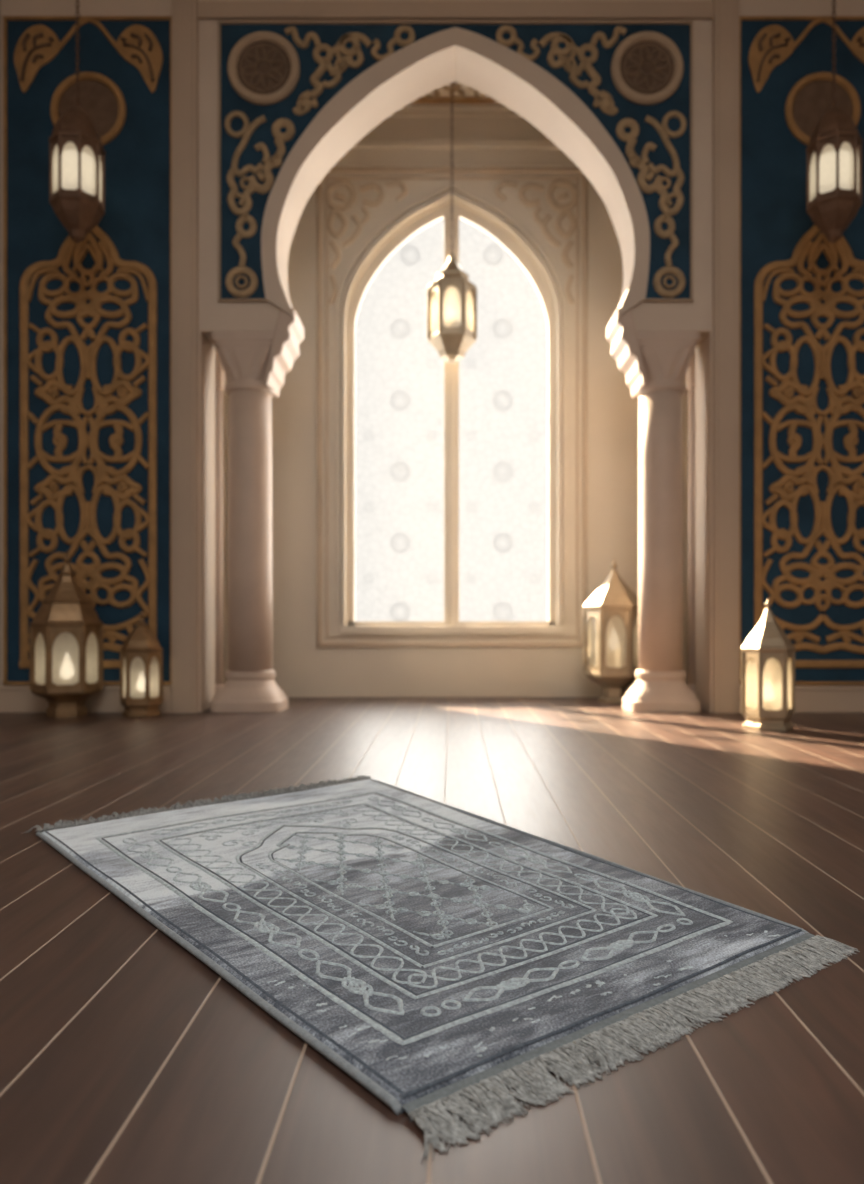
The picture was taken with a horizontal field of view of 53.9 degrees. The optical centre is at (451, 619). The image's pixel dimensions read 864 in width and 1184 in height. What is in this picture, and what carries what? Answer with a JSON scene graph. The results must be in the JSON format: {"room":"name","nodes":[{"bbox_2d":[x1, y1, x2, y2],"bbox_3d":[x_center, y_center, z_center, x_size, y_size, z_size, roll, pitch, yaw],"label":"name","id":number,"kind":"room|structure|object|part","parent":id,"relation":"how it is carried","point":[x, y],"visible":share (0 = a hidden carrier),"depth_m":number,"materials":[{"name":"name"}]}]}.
{"room":"mosque","nodes":[
{"label":"mosque","id":0,"kind":"room"},
{"bbox_2d":[0,697,863,1183],"bbox_3d":[0.000,0.490,1.450,6.400,0.080,8.100,0,0,0],"label":"floor","id":1,"kind":"structure","parent":0,"point":[126,1058],"depth_m":1.07,"materials":[{"name":"brown wood"}]},
{"bbox_2d":[29,551,102,717],"bbox_3d":[-1.803,0.062,3.980,0.295,0.775,0.313,0,0,0],"label":"lantern","id":2,"kind":"object","parent":1,"relation":"on","point":[66,631],"visible":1,"depth_m":3.90,"materials":[{"name":"brown metal"}]},
{"bbox_3d":[-1.803,0.176,3.980,0.259,0.278,0.276,0,0,0],"label":"glass","id":3,"kind":"part","parent":2,"relation":"part of","materials":[{"name":"beige glass"}]},
{"bbox_3d":[-1.803,0.176,3.980,0.295,0.294,0.313,0,0,0],"label":"frame","id":4,"kind":"part","parent":2,"relation":"part of","materials":[{"name":"brown metal"}]},
{"bbox_2d":[119,610,162,716],"bbox_3d":[-1.461,0.201,4.000,0.198,0.498,0.185,0,0,0],"label":"lantern","id":5,"kind":"object","parent":1,"relation":"on","point":[141,652],"visible":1,"depth_m":3.94,"materials":[{"name":"brown metal"}]},
{"bbox_3d":[-1.461,0.266,4.000,0.169,0.223,0.158,0,0,0],"label":"glass","id":6,"kind":"part","parent":5,"relation":"part of","materials":[{"name":"beige glass"}]},
{"bbox_3d":[-1.461,0.266,4.000,0.192,0.239,0.180,0,0,0],"label":"frame","id":7,"kind":"part","parent":5,"relation":"part of","materials":[{"name":"brown metal"}]},
{"bbox_2d":[215,350,224,694],"bbox_3d":[-1.237,-0.480,4.485,0.092,1.861,0.092,0,0,0],"label":"colonnette","id":8,"kind":"object","parent":1,"relation":"on","point":[219,372],"visible":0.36,"depth_m":4.46,"materials":[{"name":"stone"}]},
{"bbox_2d":[210,308,303,712],"bbox_3d":[-0.979,-0.537,4.280,0.424,1.973,0.302,0,0,0],"label":"column","id":9,"kind":"structure","parent":1,"relation":"on","point":[255,364],"depth_m":4.18,"materials":[{"name":"stone"}]},
{"bbox_2d":[23,775,859,1162],"bbox_3d":[-0.130,0.440,1.545,0.900,0.025,1.475,0,0,-39],"label":"rug","id":10,"kind":"object","parent":1,"relation":"on","point":[440,956],"visible":1,"depth_m":1.18,"materials":[{"name":"fabric"}]},
{"bbox_2d":[582,559,637,702],"bbox_3d":[0.888,0.055,4.660,0.341,0.791,0.315,0,0,0],"label":"lantern","id":11,"kind":"object","parent":1,"relation":"on","point":[610,615],"visible":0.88,"depth_m":4.55,"materials":[{"name":"gold metal"}]},
{"bbox_3d":[0.888,0.115,4.660,0.334,0.337,0.309,0,0,0],"label":"frame","id":12,"kind":"part","parent":11,"relation":"part of","materials":[{"name":"gold metal"}]},
{"bbox_3d":[0.888,0.115,4.660,0.294,0.321,0.271,0,0,0],"label":"glass","id":13,"kind":"part","parent":11,"relation":"part of","materials":[{"name":"beige glass"}]},
{"bbox_2d":[606,308,700,712],"bbox_3d":[1.013,-0.537,4.280,0.424,1.973,0.302,0,0,0],"label":"column","id":14,"kind":"structure","parent":1,"relation":"on","point":[655,364],"depth_m":4.18,"materials":[{"name":"stone"}]},
{"bbox_2d":[686,350,694,693],"bbox_3d":[1.274,-0.480,4.485,0.092,1.861,0.092,0,0,0],"label":"colonnette","id":15,"kind":"object","parent":1,"relation":"on","point":[690,374],"visible":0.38,"depth_m":4.46,"materials":[{"name":"stone"}]},
{"bbox_2d":[741,599,794,731],"bbox_3d":[1.309,0.179,3.520,0.214,0.542,0.202,0,0,0],"label":"lantern","id":16,"kind":"object","parent":1,"relation":"on","point":[767,654],"visible":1,"depth_m":3.45,"materials":[{"name":"gold metal"}]},
{"bbox_3d":[1.309,0.259,3.520,0.212,0.261,0.200,0,0,0],"label":"frame","id":17,"kind":"part","parent":16,"relation":"part of","materials":[{"name":"gold metal"}]},
{"bbox_3d":[1.309,0.259,3.520,0.187,0.245,0.176,0,0,0],"label":"glass","id":18,"kind":"part","parent":16,"relation":"part of","materials":[{"name":"beige glass"}]},
{"bbox_2d":[0,0,863,711],"bbox_3d":[0.000,-1.500,4.280,6.200,3.900,0.260,0,0,0],"label":"wall","id":19,"kind":"structure","parent":0,"point":[454,65],"depth_m":4.15,"materials":[{"name":"paint"}]},
{"bbox_2d":[0,686,171,712],"bbox_3d":[-1.782,0.386,4.133,0.840,0.128,0.034,0,0,0],"label":"baseboard","id":20,"kind":"structure","parent":19,"relation":"attached to","point":[13,699],"depth_m":4.12,"materials":[{"name":"beige paint"}]},
{"bbox_2d":[3,16,171,684],"bbox_3d":[-1.770,-1.311,4.132,0.826,3.253,0.036,0,0,0],"label":"wall panel","id":21,"kind":"object","parent":19,"relation":"attached to","point":[87,324],"visible":0.96,"depth_m":4.14,"materials":[{"name":"blue paint"}]},
{"bbox_2d":[172,0,197,712],"bbox_3d":[-1.299,-1.628,4.132,0.122,4.165,0.036,0,0,0],"label":"pilaster","id":22,"kind":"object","parent":19,"relation":"attached to","point":[184,12],"depth_m":4.11,"materials":[{"name":"beige paint"}]},
{"bbox_2d":[217,20,455,301],"bbox_3d":[-0.561,-2.234,4.133,1.157,1.365,0.033,0,0,0],"label":"spandrel","id":23,"kind":"object","parent":19,"relation":"attached to","point":[275,77],"visible":1,"depth_m":4.14,"materials":[{"name":"blue paint"}]},
{"bbox_2d":[261,27,649,317],"bbox_3d":[0.017,-2.175,4.139,1.890,1.411,0.023,0,0,0],"label":"arch","id":24,"kind":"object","parent":19,"relation":"attached to","point":[519,67],"depth_m":4.13,"materials":[{"name":"paint"}]},
{"bbox_2d":[197,1,713,19],"bbox_3d":[0.017,-2.969,4.139,2.510,0.078,0.022,0,0,0],"label":"trim","id":25,"kind":"structure","parent":19,"relation":"attached to","point":[206,10],"depth_m":4.13,"materials":[{"name":"beige paint"}]},
{"bbox_2d":[456,20,693,301],"bbox_3d":[0.596,-2.234,4.133,1.157,1.365,0.033,0,0,0],"label":"spandrel","id":26,"kind":"object","parent":19,"relation":"attached to","point":[635,77],"visible":1,"depth_m":4.14,"materials":[{"name":"blue paint"}]},
{"bbox_2d":[713,0,738,712],"bbox_3d":[1.333,-1.628,4.132,0.122,4.165,0.036,0,0,0],"label":"pilaster","id":27,"kind":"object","parent":19,"relation":"attached to","point":[726,12],"depth_m":4.11,"materials":[{"name":"beige paint"}]},
{"bbox_2d":[739,686,863,712],"bbox_3d":[1.816,0.386,4.133,0.840,0.128,0.034,0,0,0],"label":"baseboard","id":28,"kind":"structure","parent":19,"relation":"attached to","point":[808,699],"depth_m":4.12,"materials":[{"name":"beige paint"}]},
{"bbox_2d":[739,16,863,684],"bbox_3d":[1.804,-1.311,4.132,0.826,3.253,0.036,0,0,0],"label":"wall panel","id":29,"kind":"object","parent":19,"relation":"attached to","point":[801,292],"visible":0.99,"depth_m":4.14,"materials":[{"name":"blue paint"}]},
{"bbox_2d":[422,83,483,96],"bbox_3d":[0.000,-3.275,1.450,6.400,0.550,8.100,0,0,0],"label":"ceiling","id":30,"kind":"structure","parent":0,"point":[467,92],"depth_m":4.83,"materials":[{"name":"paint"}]},
{"bbox_2d":[49,0,105,242],"bbox_3d":[-1.652,-2.564,3.750,0.221,1.796,0.221,0,0,0],"label":"lantern","id":31,"kind":"object","parent":30,"relation":"hanging from","point":[77,152],"visible":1,"depth_m":3.69,"materials":[{"name":"brown metal"}]},
{"bbox_3d":[-1.652,-1.954,3.750,0.217,0.257,0.217,0,0,0],"label":"frame","id":32,"kind":"part","parent":31,"relation":"part of","materials":[{"name":"brown metal"}]},
{"bbox_3d":[-1.652,-1.954,3.750,0.191,0.241,0.191,0,0,0],"label":"glass","id":33,"kind":"part","parent":31,"relation":"part of","materials":[{"name":"white glass"}]},
{"bbox_3d":[-1.652,-2.869,3.750,0.015,1.187,0.015,0,0,45],"label":"chain","id":34,"kind":"part","parent":31,"relation":"part of","materials":[{"name":"brown metal"}]},
{"bbox_2d":[427,82,476,362],"bbox_3d":[0.000,-2.221,4.700,0.280,1.584,0.244,0,0,0],"label":"hanging lantern","id":35,"kind":"object","parent":30,"relation":"hanging from","point":[451,298],"visible":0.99,"depth_m":4.62,"materials":[{"name":"gold metal"}]},
{"bbox_3d":[0.000,-1.691,4.700,0.247,0.257,0.214,0,0,0],"label":"glass","id":36,"kind":"part","parent":35,"relation":"part of","materials":[{"name":"white glass"}]},
{"bbox_3d":[0.000,-1.691,4.700,0.280,0.273,0.244,0,0,0],"label":"frame","id":37,"kind":"part","parent":35,"relation":"part of","materials":[{"name":"gold metal"}]},
{"bbox_3d":[0.000,-2.519,4.700,0.015,0.987,0.015,0,0,-45],"label":"chain","id":38,"kind":"part","parent":35,"relation":"part of","materials":[{"name":"brown metal"}]},
{"bbox_2d":[410,83,500,103],"bbox_3d":[-0.015,-2.992,4.728,1.970,0.024,0.355,0,0,0],"label":"ornament","id":39,"kind":"object","parent":30,"relation":"attached to","point":[436,99],"visible":0.14,"depth_m":4.88,"materials":[{"name":"gold metal"}]},
{"bbox_3d":[-0.015,-2.990,4.728,1.970,0.020,0.355,0,0,0],"label":"frame","id":40,"kind":"part","parent":39,"relation":"part of","materials":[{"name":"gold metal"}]},
{"bbox_2d":[806,0,862,242],"bbox_3d":[1.685,-2.564,3.750,0.221,1.796,0.221,0,0,0],"label":"lantern","id":41,"kind":"object","parent":30,"relation":"hanging from","point":[834,149],"visible":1,"depth_m":3.69,"materials":[{"name":"brown metal"}]},
{"bbox_3d":[1.685,-1.954,3.750,0.217,0.257,0.217,0,0,0],"label":"frame","id":42,"kind":"part","parent":41,"relation":"part of","materials":[{"name":"brown metal"}]},
{"bbox_3d":[1.685,-2.869,3.750,0.015,1.187,0.015,0,0,45],"label":"chain","id":43,"kind":"part","parent":41,"relation":"part of","materials":[{"name":"brown metal"}]},
{"bbox_3d":[1.685,-1.954,3.750,0.191,0.241,0.191,0,0,0],"label":"glass","id":44,"kind":"part","parent":41,"relation":"part of","materials":[{"name":"white glass"}]},
{"bbox_2d":[215,118,694,696],"bbox_3d":[0.000,-1.275,5.013,4.300,3.450,0.085,0,0,0],"label":"wall","id":45,"kind":"structure","parent":0,"point":[302,669],"depth_m":4.97,"materials":[{"name":"paint"}]},
{"bbox_2d":[324,179,407,304],"bbox_3d":[-0.503,-2.208,4.962,0.491,0.731,0.016,0,0,0],"label":"carved spandrel","id":46,"kind":"object","parent":45,"relation":"attached to","point":[336,209],"visible":1,"depth_m":4.96,"materials":[{"name":"paint"}]},
{"bbox_2d":[339,202,563,633],"bbox_3d":[-0.003,-1.134,5.055,1.310,2.684,0.230,0,0,0],"label":"window","id":47,"kind":"structure","parent":45,"relation":"in","point":[451,624],"depth_m":4.99,"materials":[{"name":"frosted patterned glass"},{"name":"plaster"}]},
{"bbox_3d":[-0.003,0.059,5.055,1.310,0.047,0.230,0,0,0],"label":"sill","id":48,"kind":"part","parent":47,"relation":"part of","materials":[{"name":"paint"}]},
{"bbox_2d":[336,183,566,625],"bbox_3d":[-0.003,-1.258,4.952,1.349,2.587,0.035,0,0,0],"label":"trim","id":49,"kind":"structure","parent":45,"relation":"attached to","point":[442,190],"depth_m":4.95,"materials":[{"name":"paint"}]},
{"bbox_2d":[316,167,587,647],"bbox_3d":[0.002,-1.240,4.959,1.582,2.802,0.022,0,0,0],"label":"trim","id":50,"kind":"structure","parent":45,"relation":"attached to","point":[335,170],"depth_m":4.95,"materials":[{"name":"beige paint"}]},
{"bbox_2d":[333,104,576,166],"bbox_3d":[0.000,-2.821,4.950,4.300,0.357,0.051,0,0,0],"label":"trim","id":51,"kind":"structure","parent":45,"relation":"attached to","point":[410,110],"depth_m":4.95,"materials":[{"name":"paint"}]},
{"bbox_2d":[495,179,578,304],"bbox_3d":[0.497,-2.208,4.962,0.491,0.731,0.016,0,0,0],"label":"carved spandrel","id":52,"kind":"object","parent":45,"relation":"attached to","point":[565,209],"visible":1,"depth_m":4.96,"materials":[{"name":"paint"}]}
]}

